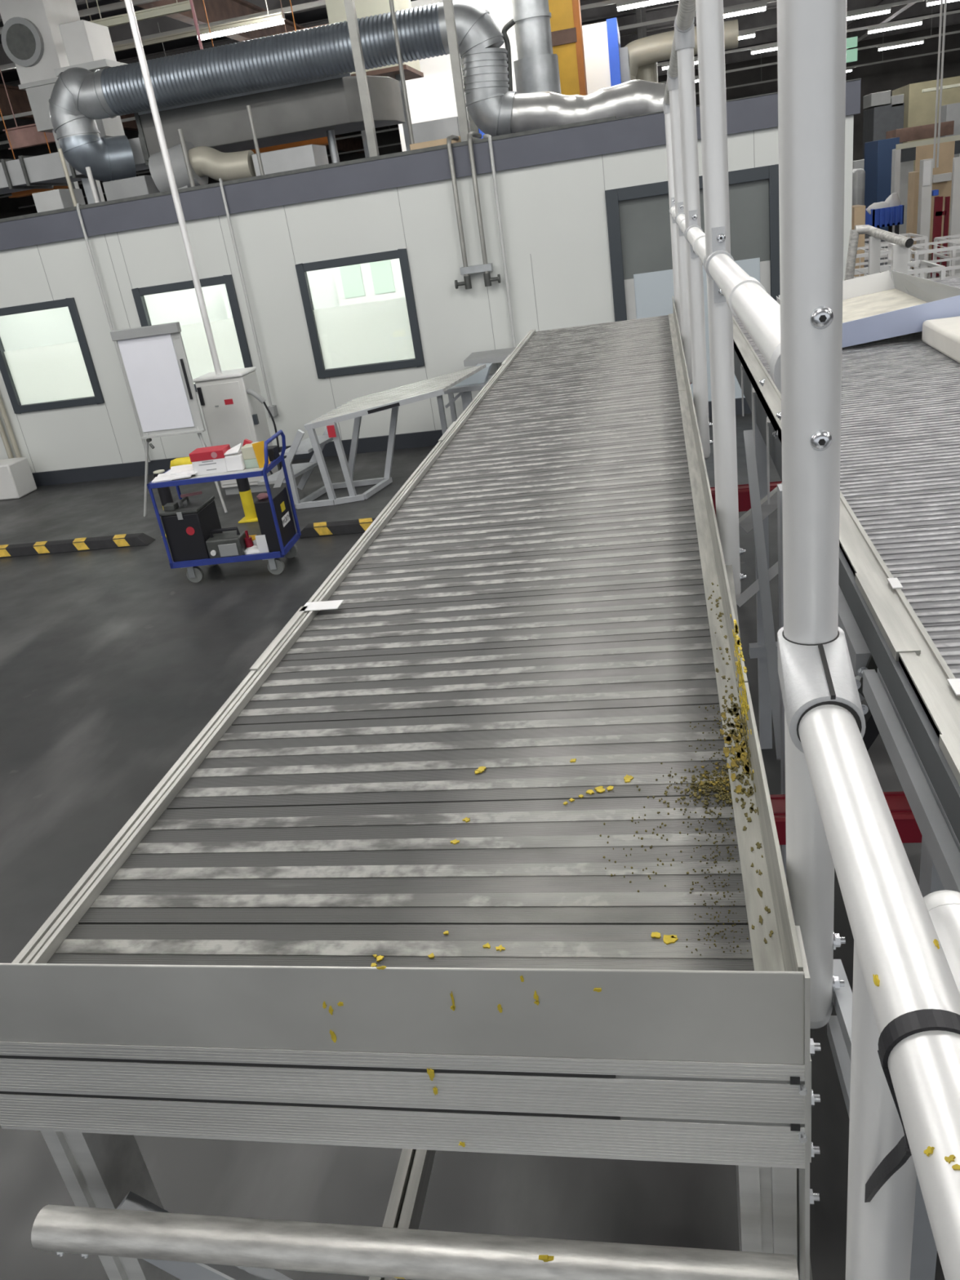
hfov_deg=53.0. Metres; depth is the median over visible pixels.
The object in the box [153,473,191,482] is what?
paper sheet
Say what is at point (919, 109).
stack
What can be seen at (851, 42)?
sign
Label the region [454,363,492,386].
panel
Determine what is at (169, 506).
box
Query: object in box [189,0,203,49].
hanger
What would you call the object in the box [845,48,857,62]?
sign
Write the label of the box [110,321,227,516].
flip chart
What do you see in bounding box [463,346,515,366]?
bench
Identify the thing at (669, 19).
lamp trunking
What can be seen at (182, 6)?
cable tray
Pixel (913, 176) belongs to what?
panel
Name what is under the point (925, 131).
shelf
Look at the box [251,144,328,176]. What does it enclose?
roof unit
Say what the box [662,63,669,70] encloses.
lamp
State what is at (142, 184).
roof unit
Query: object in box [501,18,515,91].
pipe
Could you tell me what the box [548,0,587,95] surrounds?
column
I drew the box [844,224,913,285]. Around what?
rail
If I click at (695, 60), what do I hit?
lamp
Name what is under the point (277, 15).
lamp
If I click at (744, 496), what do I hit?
steel beam
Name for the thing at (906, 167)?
tall cabinet
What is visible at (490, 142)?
conduit
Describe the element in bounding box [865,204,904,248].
crate
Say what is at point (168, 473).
paper sheet
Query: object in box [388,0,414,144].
post
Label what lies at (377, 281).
board
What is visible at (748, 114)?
trim
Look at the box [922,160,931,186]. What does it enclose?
sign
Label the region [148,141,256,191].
duct pipe
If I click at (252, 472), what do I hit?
shelf
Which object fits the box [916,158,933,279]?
pillar
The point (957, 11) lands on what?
lamp trunking
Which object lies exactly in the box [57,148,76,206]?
rod
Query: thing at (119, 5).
lamp trunking
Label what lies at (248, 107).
rod
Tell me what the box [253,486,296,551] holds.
tool case
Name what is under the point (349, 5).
post
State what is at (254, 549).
crumpled paper
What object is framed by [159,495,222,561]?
tool case
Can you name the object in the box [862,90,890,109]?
box
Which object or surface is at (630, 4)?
lamp
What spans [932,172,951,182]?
sign
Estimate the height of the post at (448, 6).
3.200 m
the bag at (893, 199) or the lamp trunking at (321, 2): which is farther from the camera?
the bag at (893, 199)
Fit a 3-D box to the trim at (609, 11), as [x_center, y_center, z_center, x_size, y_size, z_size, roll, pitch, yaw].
[4.590,-18.334,27.588,66.000,0.530,0.180,-3,24,12]
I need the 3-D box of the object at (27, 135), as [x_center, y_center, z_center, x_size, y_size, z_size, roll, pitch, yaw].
[-6.235,-8.791,13.190,1.760,3.476,0.120,-3,24,12]
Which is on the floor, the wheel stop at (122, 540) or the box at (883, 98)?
the wheel stop at (122, 540)
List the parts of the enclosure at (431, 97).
dark post, blue panel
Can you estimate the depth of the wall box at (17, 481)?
11.62 m
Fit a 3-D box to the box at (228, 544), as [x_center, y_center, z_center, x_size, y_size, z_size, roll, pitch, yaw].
[-2.005,-0.773,7.623,0.280,0.233,0.205,-5,24,9]
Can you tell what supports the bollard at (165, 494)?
on the floor
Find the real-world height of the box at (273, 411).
0.120 m
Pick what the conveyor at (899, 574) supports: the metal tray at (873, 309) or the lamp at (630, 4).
the metal tray at (873, 309)
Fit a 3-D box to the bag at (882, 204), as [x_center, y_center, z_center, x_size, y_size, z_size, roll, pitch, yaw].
[9.556,-10.297,23.014,0.625,0.326,0.454,-3,24,12]
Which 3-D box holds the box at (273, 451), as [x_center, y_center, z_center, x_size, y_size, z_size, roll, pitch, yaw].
[-1.642,-1.471,7.593,0.080,0.100,0.120,-5,24,8]
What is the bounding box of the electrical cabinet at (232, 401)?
[192,366,281,494]
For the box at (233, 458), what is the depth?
7.40 m
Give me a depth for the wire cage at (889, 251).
13.79 m
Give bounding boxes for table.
[257,364,486,509]
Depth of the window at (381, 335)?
10.72 m
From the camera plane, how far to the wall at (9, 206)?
52.54 m
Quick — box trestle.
[436,373,494,435]
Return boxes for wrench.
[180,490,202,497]
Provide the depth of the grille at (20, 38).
12.25 m
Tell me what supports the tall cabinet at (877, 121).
on the floor
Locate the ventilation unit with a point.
(31, 37)
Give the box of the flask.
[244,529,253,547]
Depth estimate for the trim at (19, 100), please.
25.31 m
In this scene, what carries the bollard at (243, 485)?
on the floor
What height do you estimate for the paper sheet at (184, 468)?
0.021 m
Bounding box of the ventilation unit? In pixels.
[0,0,105,202]
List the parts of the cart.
post, post, push handle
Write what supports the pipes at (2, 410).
attached to the wall at (553, 215)
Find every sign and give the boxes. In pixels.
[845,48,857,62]
[846,36,857,48]
[922,160,931,186]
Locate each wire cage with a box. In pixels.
[853,243,911,275]
[853,260,946,280]
[863,232,928,278]
[910,238,959,280]
[933,234,959,279]
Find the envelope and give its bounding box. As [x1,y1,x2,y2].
[252,440,270,468]
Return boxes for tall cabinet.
[862,102,904,159]
[890,149,914,236]
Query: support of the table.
on the floor
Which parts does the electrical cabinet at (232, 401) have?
lid, panel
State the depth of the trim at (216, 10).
18.99 m
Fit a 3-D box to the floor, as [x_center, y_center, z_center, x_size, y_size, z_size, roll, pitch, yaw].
[4.623,-9.182,25.091,68.000,0.200,70.000,-3,24,12]
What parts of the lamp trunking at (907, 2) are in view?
pendant strip lamp, pendant strip lamp, pendant strip lamp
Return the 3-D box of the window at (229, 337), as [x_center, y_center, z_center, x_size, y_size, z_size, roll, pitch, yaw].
[-3.263,-3.480,11.053,1.220,1.217,0.090,-3,24,12]
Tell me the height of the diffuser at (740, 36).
0.060 m
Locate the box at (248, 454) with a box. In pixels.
[240,441,258,468]
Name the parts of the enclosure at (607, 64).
panel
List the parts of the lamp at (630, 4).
lamp trunking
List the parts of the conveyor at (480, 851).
leg, joint plate, plate, floor rail, joint plate, joint plate, leg, plate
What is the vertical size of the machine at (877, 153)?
2.606 m
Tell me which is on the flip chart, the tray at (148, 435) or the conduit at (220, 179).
the tray at (148, 435)
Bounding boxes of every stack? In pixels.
[892,75,959,171]
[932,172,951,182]
[937,102,959,157]
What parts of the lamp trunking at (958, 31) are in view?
pendant strip lamp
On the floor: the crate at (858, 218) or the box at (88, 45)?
the crate at (858, 218)
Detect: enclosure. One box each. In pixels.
[398,0,518,151]
[582,17,631,94]
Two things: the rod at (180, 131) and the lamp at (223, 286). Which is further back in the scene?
the lamp at (223, 286)
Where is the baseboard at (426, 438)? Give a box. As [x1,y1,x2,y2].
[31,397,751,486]
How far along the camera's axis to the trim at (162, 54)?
25.98 m
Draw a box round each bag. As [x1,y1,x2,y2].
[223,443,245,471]
[866,201,889,214]
[884,192,901,207]
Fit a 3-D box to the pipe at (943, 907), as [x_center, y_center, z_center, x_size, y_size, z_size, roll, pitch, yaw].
[-0.203,1.707,-0.089,1.078,1.875,3.009,-3,24,12]
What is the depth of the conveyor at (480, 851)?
1.09 m
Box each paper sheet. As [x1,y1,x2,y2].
[151,475,174,483]
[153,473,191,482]
[160,469,197,476]
[170,463,194,475]
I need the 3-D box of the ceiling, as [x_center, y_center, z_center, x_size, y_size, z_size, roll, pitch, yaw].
[3.550,-16.233,21.931,68.000,0.200,70.000,-3,24,12]
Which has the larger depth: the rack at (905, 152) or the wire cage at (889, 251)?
the rack at (905, 152)
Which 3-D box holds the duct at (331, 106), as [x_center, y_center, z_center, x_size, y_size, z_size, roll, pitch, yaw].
[-2.475,-6.131,11.824,2.964,0.986,1.240,-3,24,12]
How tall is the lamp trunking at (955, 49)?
1.350 m
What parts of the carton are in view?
lid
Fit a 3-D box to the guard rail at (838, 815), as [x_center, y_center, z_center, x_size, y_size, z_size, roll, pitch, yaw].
[0.649,-0.172,2.645,0.064,2.790,6.270,-3,24,12]
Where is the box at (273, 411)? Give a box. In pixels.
[267,404,278,417]
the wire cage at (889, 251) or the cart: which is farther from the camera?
the wire cage at (889, 251)
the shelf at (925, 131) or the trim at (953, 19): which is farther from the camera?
the trim at (953, 19)
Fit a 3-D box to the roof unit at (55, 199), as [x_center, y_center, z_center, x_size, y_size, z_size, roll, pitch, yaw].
[-4.915,-5.099,11.290,0.347,0.306,0.500,-3,24,12]
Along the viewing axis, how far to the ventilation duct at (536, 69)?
11.51 m
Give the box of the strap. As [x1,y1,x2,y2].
[864,1008,959,1202]
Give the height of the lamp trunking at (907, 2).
1.350 m
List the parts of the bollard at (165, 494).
post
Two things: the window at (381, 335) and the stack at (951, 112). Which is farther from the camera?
the stack at (951, 112)
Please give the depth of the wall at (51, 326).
14.44 m
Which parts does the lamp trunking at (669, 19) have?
pendant strip lamp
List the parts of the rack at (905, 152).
rail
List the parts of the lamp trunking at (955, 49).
pendant strip lamp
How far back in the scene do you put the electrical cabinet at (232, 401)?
9.91 m
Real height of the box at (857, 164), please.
2.125 m
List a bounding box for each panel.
[454,363,492,386]
[906,171,919,267]
[915,141,955,253]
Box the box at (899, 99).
[883,93,903,106]
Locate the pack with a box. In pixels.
[242,438,253,446]
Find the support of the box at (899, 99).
on the tall cabinet at (877, 121)
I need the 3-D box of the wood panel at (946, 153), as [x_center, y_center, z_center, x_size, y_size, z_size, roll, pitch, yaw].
[10.360,-10.071,22.023,0.793,2.313,0.100,-3,24,12]
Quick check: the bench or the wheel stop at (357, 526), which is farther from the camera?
the bench
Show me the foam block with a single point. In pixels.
(943, 335)
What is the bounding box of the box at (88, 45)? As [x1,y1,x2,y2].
[53,19,128,137]
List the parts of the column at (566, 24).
edge rail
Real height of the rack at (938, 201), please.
1.424 m
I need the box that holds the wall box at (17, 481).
[0,457,36,500]
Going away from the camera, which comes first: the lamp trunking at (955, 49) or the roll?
the roll
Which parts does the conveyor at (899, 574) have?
leg, leg, rail, gusset plate, joint plate, rail, leg, joint plate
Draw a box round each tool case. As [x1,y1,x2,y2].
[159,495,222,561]
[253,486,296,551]
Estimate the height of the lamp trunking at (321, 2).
1.350 m
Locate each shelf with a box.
[159,461,271,482]
[885,120,954,142]
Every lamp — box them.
[0,0,675,120]
[85,0,283,52]
[220,284,232,319]
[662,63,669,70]
[693,58,697,64]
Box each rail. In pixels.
[662,0,959,1279]
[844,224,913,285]
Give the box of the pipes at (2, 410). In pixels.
[0,395,21,458]
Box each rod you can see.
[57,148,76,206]
[85,166,99,203]
[177,128,195,186]
[246,105,264,175]
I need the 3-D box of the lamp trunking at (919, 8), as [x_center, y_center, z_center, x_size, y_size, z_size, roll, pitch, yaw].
[6.793,-24.225,39.984,66.000,0.530,0.180,-3,24,12]
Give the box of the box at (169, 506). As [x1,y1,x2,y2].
[163,502,178,511]
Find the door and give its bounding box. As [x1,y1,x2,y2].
[604,164,780,401]
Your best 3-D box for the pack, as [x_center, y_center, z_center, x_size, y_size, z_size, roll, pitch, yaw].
[-1.815,-1.524,7.510,0.084,0.088,0.040,-5,24,8]
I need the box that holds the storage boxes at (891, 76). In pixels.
[77,23,959,204]
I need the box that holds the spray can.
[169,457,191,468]
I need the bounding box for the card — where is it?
[254,534,269,553]
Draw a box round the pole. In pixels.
[124,0,222,374]
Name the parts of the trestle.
leg, leg, leg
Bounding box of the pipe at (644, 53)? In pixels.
[625,19,738,82]
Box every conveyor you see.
[0,295,852,1279]
[732,277,959,1279]
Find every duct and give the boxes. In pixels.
[0,133,149,204]
[48,0,666,181]
[133,72,405,163]
[511,0,561,93]
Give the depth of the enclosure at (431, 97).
15.49 m
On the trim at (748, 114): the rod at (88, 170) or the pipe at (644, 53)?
the rod at (88, 170)
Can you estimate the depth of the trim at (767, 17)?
34.87 m
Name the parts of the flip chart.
leg, clamp knob, leg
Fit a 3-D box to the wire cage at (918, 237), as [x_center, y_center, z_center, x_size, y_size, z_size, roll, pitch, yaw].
[6.812,-6.452,16.805,1.550,0.974,1.250,-3,24,12]
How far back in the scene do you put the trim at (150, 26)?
21.89 m
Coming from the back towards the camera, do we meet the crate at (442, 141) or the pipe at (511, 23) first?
the pipe at (511, 23)
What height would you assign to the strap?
0.290 m
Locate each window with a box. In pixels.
[0,297,104,413]
[131,274,253,391]
[295,248,425,378]
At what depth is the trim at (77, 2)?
17.96 m
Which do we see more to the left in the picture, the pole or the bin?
the pole
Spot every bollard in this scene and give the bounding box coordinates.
[152,469,173,537]
[235,477,257,523]
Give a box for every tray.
[89,0,191,27]
[140,429,204,439]
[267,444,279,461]
[776,268,959,347]
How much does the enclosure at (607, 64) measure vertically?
4.527 m
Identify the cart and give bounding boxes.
[146,430,301,582]
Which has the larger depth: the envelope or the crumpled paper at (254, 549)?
the crumpled paper at (254, 549)
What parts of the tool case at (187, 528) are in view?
handle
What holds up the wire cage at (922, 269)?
on the floor
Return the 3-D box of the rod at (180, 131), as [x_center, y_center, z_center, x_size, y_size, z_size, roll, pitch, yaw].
[-3.140,-5.140,10.316,0.049,0.600,0.050,-3,24,12]
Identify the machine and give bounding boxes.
[852,168,865,205]
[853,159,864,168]
[864,137,899,231]
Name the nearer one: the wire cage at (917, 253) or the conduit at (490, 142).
the conduit at (490, 142)
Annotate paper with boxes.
[244,545,259,555]
[256,493,268,499]
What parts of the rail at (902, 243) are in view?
post, post, rail, post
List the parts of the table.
leg, leg, frame, leg, edge frame, leg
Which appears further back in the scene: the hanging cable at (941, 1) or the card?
the hanging cable at (941, 1)
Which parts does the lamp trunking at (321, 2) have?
pendant strip lamp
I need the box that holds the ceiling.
[0,0,959,133]
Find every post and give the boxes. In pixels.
[343,0,379,156]
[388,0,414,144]
[442,0,469,142]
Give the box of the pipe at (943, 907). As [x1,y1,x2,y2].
[923,889,959,993]
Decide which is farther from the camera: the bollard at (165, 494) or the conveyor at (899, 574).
the bollard at (165, 494)
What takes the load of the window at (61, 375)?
in the wall at (553, 215)
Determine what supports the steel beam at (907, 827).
on the floor
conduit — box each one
[76,202,150,462]
[218,177,272,406]
[483,133,515,347]
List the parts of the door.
frame, pane, panel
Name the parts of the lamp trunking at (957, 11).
pendant strip lamp, pendant strip lamp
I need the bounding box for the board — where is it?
[333,257,405,306]
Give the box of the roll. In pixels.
[248,534,257,541]
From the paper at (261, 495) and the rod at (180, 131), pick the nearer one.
the paper at (261, 495)
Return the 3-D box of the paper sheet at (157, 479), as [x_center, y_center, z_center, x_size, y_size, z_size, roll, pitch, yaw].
[-2.440,-1.244,7.421,0.160,0.021,0.100,-6,24,6]
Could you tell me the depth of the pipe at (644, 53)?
15.12 m
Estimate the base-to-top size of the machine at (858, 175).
1.982 m
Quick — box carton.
[188,444,230,475]
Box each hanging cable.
[933,0,942,168]
[936,0,946,167]
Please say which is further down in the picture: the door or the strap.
the strap
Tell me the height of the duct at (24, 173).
0.763 m
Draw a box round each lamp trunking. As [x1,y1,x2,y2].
[0,0,159,34]
[0,0,325,71]
[0,0,777,145]
[0,13,959,198]
[18,48,959,208]
[641,0,959,39]
[657,9,959,66]
[659,0,959,62]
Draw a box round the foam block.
[921,315,959,363]
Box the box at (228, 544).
[205,526,246,558]
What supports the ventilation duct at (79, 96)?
on the trim at (748, 114)
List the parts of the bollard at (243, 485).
post, post, plate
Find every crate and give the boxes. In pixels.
[409,136,461,150]
[851,204,865,276]
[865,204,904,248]
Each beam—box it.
[710,480,782,515]
[769,791,921,844]
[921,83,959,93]
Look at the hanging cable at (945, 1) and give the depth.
18.12 m
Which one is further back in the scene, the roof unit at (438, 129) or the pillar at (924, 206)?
the pillar at (924, 206)
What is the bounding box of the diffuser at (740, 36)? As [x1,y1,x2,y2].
[738,34,755,39]
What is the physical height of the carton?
0.175 m
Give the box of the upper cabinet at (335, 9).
[324,0,423,157]
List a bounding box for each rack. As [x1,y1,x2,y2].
[893,134,959,233]
[930,195,950,276]
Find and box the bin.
[931,189,938,195]
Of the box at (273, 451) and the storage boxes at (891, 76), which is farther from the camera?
the storage boxes at (891, 76)
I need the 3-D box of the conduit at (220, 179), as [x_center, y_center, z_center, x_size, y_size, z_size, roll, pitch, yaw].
[-2.609,-3.829,10.782,0.039,2.466,0.232,-12,24,-8]
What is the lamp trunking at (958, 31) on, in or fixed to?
hanging from the trim at (767, 17)
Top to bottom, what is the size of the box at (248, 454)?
0.165 m
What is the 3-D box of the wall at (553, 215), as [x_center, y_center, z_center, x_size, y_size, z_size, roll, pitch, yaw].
[-3.069,-3.360,11.108,13.914,2.720,0.092,-3,24,12]
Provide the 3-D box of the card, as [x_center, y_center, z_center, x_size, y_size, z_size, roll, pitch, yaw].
[-1.709,-0.747,7.552,0.080,0.158,0.005,-5,24,8]
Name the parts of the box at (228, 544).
knob, handle, panel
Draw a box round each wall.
[0,114,853,472]
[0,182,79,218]
[0,267,339,351]
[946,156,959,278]
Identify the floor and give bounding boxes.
[0,234,947,1279]
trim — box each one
[0,0,99,22]
[0,0,326,72]
[0,0,679,132]
[0,0,777,151]
[0,0,879,162]
[0,18,328,86]
[0,79,861,250]
[0,84,364,153]
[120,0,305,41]
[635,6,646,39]
[657,8,959,75]
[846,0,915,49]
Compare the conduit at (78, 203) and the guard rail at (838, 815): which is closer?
the guard rail at (838, 815)
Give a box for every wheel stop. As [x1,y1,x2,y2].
[0,533,155,558]
[300,517,376,537]
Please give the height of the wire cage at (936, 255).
0.924 m
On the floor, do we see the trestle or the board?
the trestle
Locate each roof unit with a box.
[31,188,85,212]
[102,175,159,200]
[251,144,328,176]
[411,116,470,143]
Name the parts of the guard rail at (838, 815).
rail, post, rail, rail, post, post, rail, post, rail, post, rail, support post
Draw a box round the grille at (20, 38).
[5,23,35,60]

